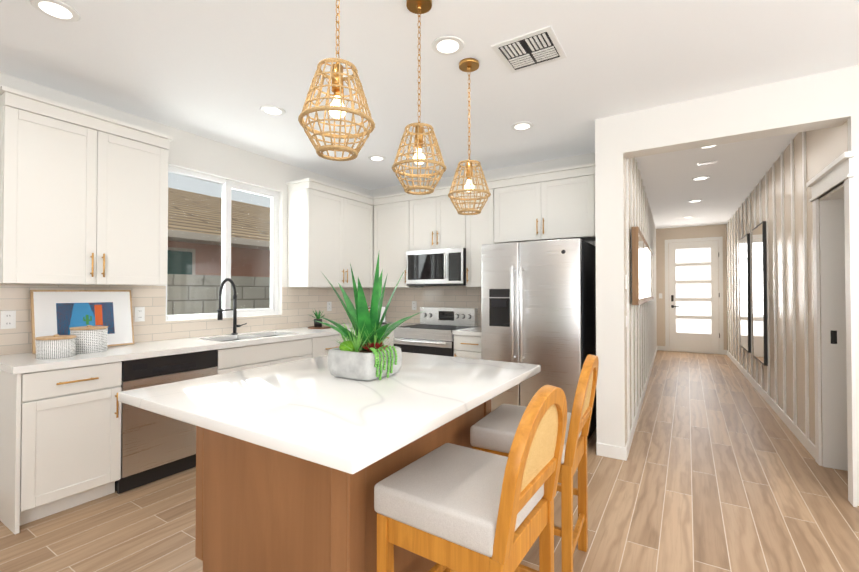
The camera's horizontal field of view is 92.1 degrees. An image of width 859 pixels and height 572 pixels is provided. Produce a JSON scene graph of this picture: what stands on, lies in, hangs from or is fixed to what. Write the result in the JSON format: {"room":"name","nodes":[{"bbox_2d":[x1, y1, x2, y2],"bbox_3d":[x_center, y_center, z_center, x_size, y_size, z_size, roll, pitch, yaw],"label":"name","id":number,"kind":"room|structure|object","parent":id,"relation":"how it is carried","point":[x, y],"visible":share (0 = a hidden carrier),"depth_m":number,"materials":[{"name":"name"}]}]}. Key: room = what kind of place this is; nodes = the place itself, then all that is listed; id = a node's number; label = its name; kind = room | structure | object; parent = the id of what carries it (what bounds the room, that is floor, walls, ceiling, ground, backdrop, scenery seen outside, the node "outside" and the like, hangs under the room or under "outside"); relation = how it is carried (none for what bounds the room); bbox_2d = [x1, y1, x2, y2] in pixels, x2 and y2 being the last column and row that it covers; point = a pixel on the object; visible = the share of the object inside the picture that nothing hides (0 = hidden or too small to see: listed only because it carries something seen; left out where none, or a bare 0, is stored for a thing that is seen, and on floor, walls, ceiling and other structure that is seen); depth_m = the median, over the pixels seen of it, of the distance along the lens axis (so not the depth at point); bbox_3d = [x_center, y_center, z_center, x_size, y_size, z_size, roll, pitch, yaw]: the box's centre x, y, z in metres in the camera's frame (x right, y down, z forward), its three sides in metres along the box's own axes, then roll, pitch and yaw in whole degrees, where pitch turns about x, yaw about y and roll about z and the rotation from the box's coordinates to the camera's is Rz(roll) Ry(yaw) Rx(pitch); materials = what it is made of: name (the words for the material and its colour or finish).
{"room":"kitchen","nodes":[
{"label":"kitchen","id":0,"kind":"room"},
{"bbox_2d":[0,72,369,320],"bbox_3d":[-2.859,-0.008,2.613,0.150,2.730,7.750,0,-1,32],"label":"wall","id":1,"kind":"structure","parent":0,"point":[195,153],"depth_m":3.91,"materials":[{"name":"white paint"}]},
{"bbox_2d":[0,86,172,285],"bbox_3d":[-2.384,-0.584,2.890,0.367,1.150,0.946,0,-1,32],"label":"upper cabinet","id":2,"kind":"object","parent":1,"relation":"attached to","point":[83,197],"visible":1,"depth_m":2.73,"materials":[{"name":"white paint"}]},
{"bbox_2d":[0,284,369,354],"bbox_3d":[-1.804,0.235,4.149,0.009,0.454,3.718,0,-1,32],"label":"tile backsplash","id":3,"kind":"structure","parent":1,"relation":"attached to","point":[300,305],"depth_m":3.50,"materials":[{"name":"beige tile"}]},
{"bbox_2d":[0,311,15,328],"bbox_3d":[-2.717,0.218,2.668,0.007,0.115,0.070,0,-1,32],"label":"electrical outlet plate","id":4,"kind":"object","parent":3,"relation":"attached to","point":[8,320],"depth_m":2.67,"materials":[{"name":"white plastic"}]},
{"bbox_2d":[135,307,144,321],"bbox_3d":[-2.317,0.226,3.309,0.007,0.115,0.070,0,-1,32],"label":"electrical outlet plate","id":5,"kind":"object","parent":3,"relation":"attached to","point":[139,311],"depth_m":3.31,"materials":[{"name":"white plastic"}]},
{"bbox_2d":[327,302,331,310],"bbox_3d":[-1.225,0.249,5.062,0.007,0.115,0.070,0,-1,32],"label":"electrical outlet plate","id":6,"kind":"object","parent":3,"relation":"attached to","point":[329,304],"depth_m":5.06,"materials":[{"name":"white plastic"}]},
{"bbox_2d":[412,301,416,309],"bbox_3d":[-0.197,0.252,5.322,0.070,0.115,0.007,0,-1,32],"label":"electrical outlet plate","id":7,"kind":"object","parent":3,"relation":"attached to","point":[414,303],"depth_m":5.32,"materials":[{"name":"white plastic"}]},
{"bbox_2d":[165,165,278,320],"bbox_3d":[-1.978,-0.365,4.030,0.082,1.348,1.188,0,-1,32],"label":"window","id":8,"kind":"structure","parent":1,"relation":"in","point":[229,185],"depth_m":4.03,"materials":[{"name":"white plastic"}]},
{"bbox_2d":[167,173,270,313],"bbox_3d":[-1.989,-0.365,4.038,0.005,1.250,1.090,0,-1,32],"label":"window panel","id":9,"kind":"object","parent":8,"relation":"attached to","point":[217,251],"depth_m":3.93,"materials":[{"name":"clear glass"}]},
{"bbox_2d":[286,178,373,287],"bbox_3d":[-1.142,-0.546,4.919,0.330,1.125,1.067,0,-1,32],"label":"upper cabinet","id":10,"kind":"object","parent":1,"relation":"attached to","point":[330,232],"depth_m":4.63,"materials":[{"name":"white paint"}]},
{"bbox_2d":[0,350,858,571],"bbox_3d":[1.443,1.421,3.684,6.400,0.100,14.150,0,-1,32],"label":"floor","id":11,"kind":"structure","parent":0,"point":[720,469],"depth_m":2.51,"materials":[{"name":"brown wood"}]},
{"bbox_2d":[0,361,121,533],"bbox_3d":[-2.385,0.920,2.631,0.620,0.874,0.500,0,-1,32],"label":"base cabinet","id":12,"kind":"object","parent":11,"relation":"on","point":[60,440],"depth_m":2.41,"materials":[{"name":"white paint"}]},
{"bbox_2d":[0,322,394,373],"bbox_3d":[-1.535,0.572,3.977,0.643,0.225,3.718,0,-1,32],"label":"countertop","id":13,"kind":"structure","parent":12,"relation":"on","point":[20,363],"depth_m":3.01,"materials":[{"name":"white stone"}]},
{"bbox_2d":[35,325,107,358],"bbox_3d":[-2.312,0.354,2.689,0.296,0.179,0.396,0,-1,32],"label":"canisters","id":14,"kind":"object","parent":13,"relation":"on","point":[87,339],"visible":1,"depth_m":2.64,"materials":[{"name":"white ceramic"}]},
{"bbox_2d":[30,290,133,353],"bbox_3d":[-2.456,0.237,2.960,0.020,0.420,0.580,-11,-6,31],"label":"framed picture","id":15,"kind":"object","parent":13,"relation":"on","point":[59,312],"visible":0.73,"depth_m":2.94,"materials":[{"name":"white paper"}]},
{"bbox_2d":[217,278,246,334],"bbox_3d":[-1.856,0.193,3.866,0.111,0.531,0.299,0,-1,32],"label":"faucet","id":16,"kind":"object","parent":13,"relation":"on","point":[220,310],"visible":1,"depth_m":3.90,"materials":[{"name":"black metal"}]},
{"bbox_2d":[308,310,330,328],"bbox_3d":[-1.227,0.353,4.614,0.250,0.229,0.250,0,-1,32],"label":"plant","id":17,"kind":"object","parent":13,"relation":"on","point":[317,325],"visible":0.98,"depth_m":4.56,"materials":[{"name":"green plant"}]},
{"bbox_2d":[368,306,386,323],"bbox_3d":[-0.681,0.365,5.197,0.280,0.219,0.135,0,-1,-8],"label":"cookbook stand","id":18,"kind":"object","parent":13,"relation":"on","point":[382,312],"visible":0.08,"depth_m":5.20,"materials":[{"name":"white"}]},
{"bbox_2d":[115,350,217,493],"bbox_3d":[-2.072,0.927,3.107,0.611,0.872,0.634,0,-1,32],"label":"dishwasher","id":19,"kind":"object","parent":11,"relation":"on","point":[155,446],"visible":0.44,"depth_m":2.85,"materials":[{"name":"silver metal"}]},
{"bbox_2d":[216,352,315,374],"bbox_3d":[-1.661,1.037,3.791,0.620,0.670,0.959,0,-1,32],"label":"base cabinet","id":20,"kind":"object","parent":11,"relation":"on","point":[234,363],"depth_m":3.49,"materials":[{"name":"white paint"}]},
{"bbox_2d":[264,334,348,356],"bbox_3d":[-1.291,0.943,4.386,0.620,0.874,0.562,0,-1,32],"label":"base cabinet","id":21,"kind":"object","parent":11,"relation":"on","point":[315,346],"depth_m":3.98,"materials":[{"name":"white paint"}]},
{"bbox_2d":[195,399,490,571],"bbox_3d":[-0.356,0.913,2.095,1.070,0.875,1.282,0,-1,32],"label":"kitchen island","id":22,"kind":"object","parent":11,"relation":"on","point":[259,508],"visible":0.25,"depth_m":1.64,"materials":[{"name":"brown wood"}]},
{"bbox_2d":[118,352,540,473],"bbox_3d":[-0.324,0.454,1.987,1.270,0.039,1.520,0,-1,32],"label":"island countertop","id":23,"kind":"structure","parent":22,"relation":"on","point":[314,410],"depth_m":1.53,"materials":[{"name":"stone"}]},
{"bbox_2d":[316,253,423,380],"bbox_3d":[-0.307,0.129,2.045,0.567,0.612,0.612,0,-1,32],"label":"potted plant","id":24,"kind":"object","parent":23,"relation":"on","point":[363,353],"visible":1,"depth_m":1.95,"materials":[{"name":"plant"}]},
{"bbox_2d":[382,331,394,345],"bbox_3d":[-0.339,0.952,5.052,0.240,0.874,0.620,0,-1,32],"label":"base cabinet","id":25,"kind":"object","parent":11,"relation":"on","point":[390,338],"depth_m":4.77,"materials":[{"name":"white paint"}]},
{"bbox_2d":[393,307,477,356],"bbox_3d":[0.059,0.822,4.742,0.754,1.125,0.695,0,-1,32],"label":"range oven","id":26,"kind":"object","parent":11,"relation":"on","point":[431,333],"visible":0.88,"depth_m":4.64,"materials":[{"name":"silver metal"}]},
{"bbox_2d":[454,335,481,358],"bbox_3d":[0.585,0.944,4.477,0.408,0.874,0.620,0,-1,32],"label":"base cabinet","id":27,"kind":"object","parent":11,"relation":"on","point":[467,346],"depth_m":4.23,"materials":[{"name":"white paint"}]},
{"bbox_2d":[381,323,480,335],"bbox_3d":[0.152,0.489,4.738,1.412,0.040,0.643,0,-1,32],"label":"countertop","id":28,"kind":"structure","parent":27,"relation":"on","point":[473,331],"depth_m":4.31,"materials":[{"name":"white stone"}]},
{"bbox_2d":[374,385,566,571],"bbox_3d":[0.163,0.828,1.419,0.538,1.028,0.472,0,-1,34],"label":"stool","id":29,"kind":"object","parent":11,"relation":"on","point":[447,507],"visible":1,"depth_m":1.30,"materials":[{"name":"white fabric"}]},
{"bbox_2d":[470,354,598,571],"bbox_3d":[0.537,0.836,2.037,0.538,1.028,0.472,0,-1,29],"label":"stool","id":30,"kind":"object","parent":11,"relation":"on","point":[493,431],"visible":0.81,"depth_m":1.91,"materials":[{"name":"brown wood"}]},
{"bbox_2d":[481,238,595,440],"bbox_3d":[1.067,0.490,3.991,0.910,1.770,0.888,0,-1,32],"label":"refrigerator","id":31,"kind":"object","parent":11,"relation":"on","point":[538,302],"visible":0.73,"depth_m":3.65,"materials":[{"name":"silver metal"}]},
{"bbox_2d":[0,0,858,228],"bbox_3d":[1.443,-1.409,3.721,6.400,0.100,14.150,0,-1,32],"label":"ceiling","id":32,"kind":"structure","parent":0,"point":[222,71],"depth_m":2.61,"materials":[{"name":"white paint"}]},
{"bbox_2d":[29,0,80,21],"bbox_3d":[-1.855,-1.376,2.056,0.188,0.007,0.183,0,-1,32],"label":"recessed light","id":33,"kind":"object","parent":32,"relation":"in","point":[56,9],"depth_m":2.06,"materials":[{"name":"white plastic"}]},
{"bbox_2d":[260,105,285,115],"bbox_3d":[-1.213,-1.361,3.201,0.189,0.007,0.185,0,-1,32],"label":"recessed light","id":34,"kind":"object","parent":32,"relation":"in","point":[272,110],"depth_m":3.20,"materials":[{"name":"white plastic"}]},
{"bbox_2d":[298,0,374,160],"bbox_3d":[-0.325,-0.924,1.464,0.265,0.926,0.265,0,-1,32],"label":"pendant light","id":35,"kind":"object","parent":32,"relation":"hanging from","point":[336,77],"visible":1,"depth_m":1.41,"materials":[{"name":"beige wicker"}]},
{"bbox_2d":[329,96,345,118],"bbox_3d":[-0.325,-0.631,1.460,0.059,0.074,0.058,0,-1,32],"label":"bulb","id":36,"kind":"object","parent":35,"relation":"attached to","point":[335,114],"visible":0.67,"depth_m":1.44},
{"bbox_2d":[368,155,385,160],"bbox_3d":[-0.552,-1.347,4.351,0.187,0.007,0.189,0,-1,32],"label":"recessed light","id":37,"kind":"object","parent":32,"relation":"in","point":[374,157],"depth_m":4.36,"materials":[{"name":"white plastic"}]},
{"bbox_2d":[392,0,446,194],"bbox_3d":[-0.050,-0.917,2.000,0.265,0.926,0.265,0,-1,32],"label":"pendant light","id":38,"kind":"object","parent":32,"relation":"hanging from","point":[420,7],"visible":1,"depth_m":1.98,"materials":[{"name":"beige wicker"}]},
{"bbox_2d":[413,149,424,164],"bbox_3d":[-0.050,-0.624,1.996,0.059,0.074,0.058,0,-1,32],"label":"bulb","id":39,"kind":"object","parent":38,"relation":"attached to","point":[421,156],"visible":0.69,"depth_m":1.98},
{"bbox_2d":[431,35,463,54],"bbox_3d":[0.106,-1.372,2.356,0.183,0.007,0.188,0,-1,32],"label":"recessed light","id":40,"kind":"object","parent":32,"relation":"in","point":[441,45],"depth_m":2.35,"materials":[{"name":"white plastic"}]},
{"bbox_2d":[448,58,490,214],"bbox_3d":[0.244,-0.910,2.547,0.265,0.926,0.265,0,-1,32],"label":"pendant light","id":41,"kind":"object","parent":32,"relation":"hanging from","point":[468,64],"visible":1,"depth_m":2.52,"materials":[{"name":"beige wicker"}]},
{"bbox_2d":[464,179,473,191],"bbox_3d":[0.244,-0.617,2.543,0.059,0.074,0.058,0,-1,32],"label":"bulb","id":42,"kind":"object","parent":41,"relation":"attached to","point":[468,186],"visible":0.67,"depth_m":2.52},
{"bbox_2d":[511,122,533,130],"bbox_3d":[0.788,-1.358,3.505,0.181,0.007,0.192,0,-1,32],"label":"recessed light","id":43,"kind":"object","parent":32,"relation":"in","point":[519,126],"depth_m":3.51,"materials":[{"name":"white plastic"}]},
{"bbox_2d":[491,25,566,72],"bbox_3d":[0.587,-1.369,2.422,0.340,0.012,0.340,0,-1,32],"label":"ceiling vent","id":44,"kind":"object","parent":32,"relation":"in","point":[541,46],"visible":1,"depth_m":2.40,"materials":[{"name":"white plastic"}]},
{"bbox_2d":[697,160,716,165],"bbox_3d":[3.028,-1.343,4.517,0.182,0.011,0.080,0,-1,32],"label":"smoke detector","id":45,"kind":"object","parent":32,"relation":"attached to","point":[706,163],"visible":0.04,"depth_m":4.48,"materials":[{"name":"white plastic"}]},
{"bbox_2d":[370,153,595,245],"bbox_3d":[0.538,0.022,4.973,3.120,2.730,0.150,0,-1,32],"label":"wall","id":46,"kind":"structure","parent":0,"point":[589,158],"depth_m":4.64,"materials":[{"name":"white paint"}]},
{"bbox_2d":[373,191,423,286],"bbox_3d":[-0.368,-0.541,5.260,0.615,1.125,0.330,0,-1,32],"label":"upper cabinet","id":47,"kind":"object","parent":46,"relation":"attached to","point":[393,214],"depth_m":5.12,"materials":[{"name":"white paint"}]},
{"bbox_2d":[370,286,480,325],"bbox_3d":[0.050,0.238,5.178,2.048,0.474,0.009,0,-1,32],"label":"tile backsplash","id":48,"kind":"structure","parent":46,"relation":"attached to","point":[400,305],"depth_m":5.24,"materials":[{"name":"beige tile"}]},
{"bbox_2d":[413,183,464,250],"bbox_3d":[0.164,-0.763,4.932,0.760,0.690,0.330,0,-1,32],"label":"upper cabinet","id":49,"kind":"object","parent":46,"relation":"attached to","point":[437,224],"depth_m":4.77,"materials":[{"name":"white paint"}]},
{"bbox_2d":[406,248,465,285],"bbox_3d":[0.135,-0.210,4.878,0.754,0.413,0.439,0,-1,32],"label":"microwave","id":50,"kind":"object","parent":49,"relation":"attached to","point":[439,267],"visible":0.94,"depth_m":4.71,"materials":[{"name":"silver metal"}]},
{"bbox_2d":[465,179,500,286],"bbox_3d":[0.631,-0.549,4.638,0.462,1.125,0.330,0,-1,32],"label":"upper cabinet","id":51,"kind":"object","parent":46,"relation":"attached to","point":[484,227],"depth_m":4.50,"materials":[{"name":"white paint"}]},
{"bbox_2d":[501,163,595,242],"bbox_3d":[1.204,-0.789,4.284,1.010,0.655,0.330,0,-1,32],"label":"upper cabinet","id":52,"kind":"object","parent":46,"relation":"attached to","point":[555,204],"depth_m":4.10,"materials":[{"name":"white paint"}]},
{"bbox_2d":[595,114,648,446],"bbox_3d":[3.235,0.040,6.356,0.386,2.730,7.050,0,-1,32],"label":"wall","id":53,"kind":"structure","parent":0,"point":[611,290],"depth_m":3.33,"materials":[{"name":"white paint"}]},
{"bbox_2d":[599,346,664,460],"bbox_3d":[3.325,1.354,6.275,0.194,0.100,7.064,0,-1,32],"label":"baseboard","id":54,"kind":"structure","parent":53,"relation":"attached to","point":[612,451],"depth_m":3.33,"materials":[{"name":"white wood"}]},
{"bbox_2d":[632,226,653,304],"bbox_3d":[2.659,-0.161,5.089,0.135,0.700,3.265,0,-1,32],"label":"mirror","id":55,"kind":"object","parent":53,"relation":"attached to","point":[642,276],"visible":1,"depth_m":4.00,"materials":[{"name":"brown wood"}]},
{"bbox_2d":[625,253,719,337],"bbox_3d":[3.795,0.157,6.061,1.118,1.790,6.954,0,-1,32],"label":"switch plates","id":56,"kind":"object","parent":53,"relation":"attached to","point":[660,295],"visible":0.98,"depth_m":3.37,"materials":[{"name":"white plastic"}]},
{"bbox_2d":[626,131,808,439],"bbox_3d":[3.835,-0.015,5.909,1.443,2.630,6.525,0,-1,32],"label":"wall paneling","id":57,"kind":"structure","parent":53,"relation":"attached to","point":[647,320],"depth_m":4.48,"materials":[{"name":"white wood"}]},
{"bbox_2d":[656,224,726,349],"bbox_3d":[5.677,0.075,9.076,1.664,2.730,0.150,0,-1,32],"label":"wall","id":58,"kind":"structure","parent":0,"point":[662,235],"depth_m":9.19,"materials":[{"name":"beige paint"}]},
{"bbox_2d":[665,236,723,354],"bbox_3d":[5.691,0.201,8.931,1.060,2.475,0.075,0,-1,32],"label":"door","id":59,"kind":"structure","parent":58,"relation":"attached to","point":[693,310],"depth_m":8.93,"materials":[{"name":"white"}]},
{"bbox_2d":[669,347,725,354],"bbox_3d":[5.730,1.388,8.929,1.050,0.100,0.014,0,-1,32],"label":"baseboard","id":60,"kind":"structure","parent":58,"relation":"attached to","point":[669,347],"depth_m":8.85,"materials":[{"name":"white wood"}]},
{"bbox_2d":[623,67,850,158],"bbox_3d":[2.131,-1.213,3.012,1.304,0.310,0.180,0,-1,32],"label":"header beam","id":61,"kind":"structure","parent":0,"point":[810,102],"depth_m":2.89,"materials":[{"name":"white paint"}]},
{"bbox_2d":[726,65,858,505],"bbox_3d":[4.491,0.030,5.574,0.326,2.730,7.050,0,-1,32],"label":"wall","id":62,"kind":"structure","parent":0,"point":[825,147],"depth_m":3.05,"materials":[{"name":"white paint"}]},
{"bbox_2d":[740,233,750,352],"bbox_3d":[4.756,0.104,6.238,0.052,1.700,0.780,0,-1,32],"label":"mirror","id":63,"kind":"object","parent":62,"relation":"attached to","point":[745,292],"depth_m":6.08,"materials":[{"name":"black mirror"}]},
{"bbox_2d":[752,221,767,365],"bbox_3d":[4.142,0.090,5.195,0.052,1.700,0.760,0,-1,32],"label":"mirror","id":64,"kind":"object","parent":62,"relation":"attached to","point":[759,270],"depth_m":5.06,"materials":[{"name":"black mirror"}]},
{"bbox_2d":[726,350,814,458],"bbox_3d":[4.614,1.350,5.928,0.171,0.100,6.290,0,-1,32],"label":"baseboard","id":65,"kind":"structure","parent":62,"relation":"attached to","point":[808,444],"depth_m":4.30,"materials":[{"name":"white wood"}]},
{"bbox_2d":[806,151,856,506],"bbox_3d":[2.865,0.268,2.860,0.215,2.185,0.860,0,-1,32],"label":"door frame","id":66,"kind":"structure","parent":62,"relation":"attached to","point":[834,350],"depth_m":3.09,"materials":[{"name":"white wood"}]},
{"label":"outside","id":67,"kind":"structure","parent":0,"visible":0},
{"bbox_3d":[-13.306,1.931,14.196,29.840,0.050,70.000,0,-1,32],"label":"ground","id":68,"kind":"structure","parent":67,"visible":0},
{"bbox_2d":[167,274,269,314],"bbox_3d":[-2.819,0.832,6.496,0.240,1.950,20.000,0,-1,32],"label":"wall","id":69,"kind":"structure","parent":68,"relation":"on","point":[210,295],"depth_m":5.82,"materials":[{"name":"grey brick"}]},
{"bbox_2d":[167,229,269,276],"bbox_3d":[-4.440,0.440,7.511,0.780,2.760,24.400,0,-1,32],"label":"house","id":70,"kind":"structure","parent":68,"relation":"on","point":[246,254],"depth_m":8.05,"materials":[{"name":"paint"}]},
{"bbox_2d":[168,188,269,240],"bbox_3d":[-8.938,-1.919,10.345,11.380,2.150,24.400,0,-1,32],"label":"roof","id":71,"kind":"structure","parent":70,"relation":"on","point":[205,212],"depth_m":9.84,"materials":[{"name":"wood"}]}
]}

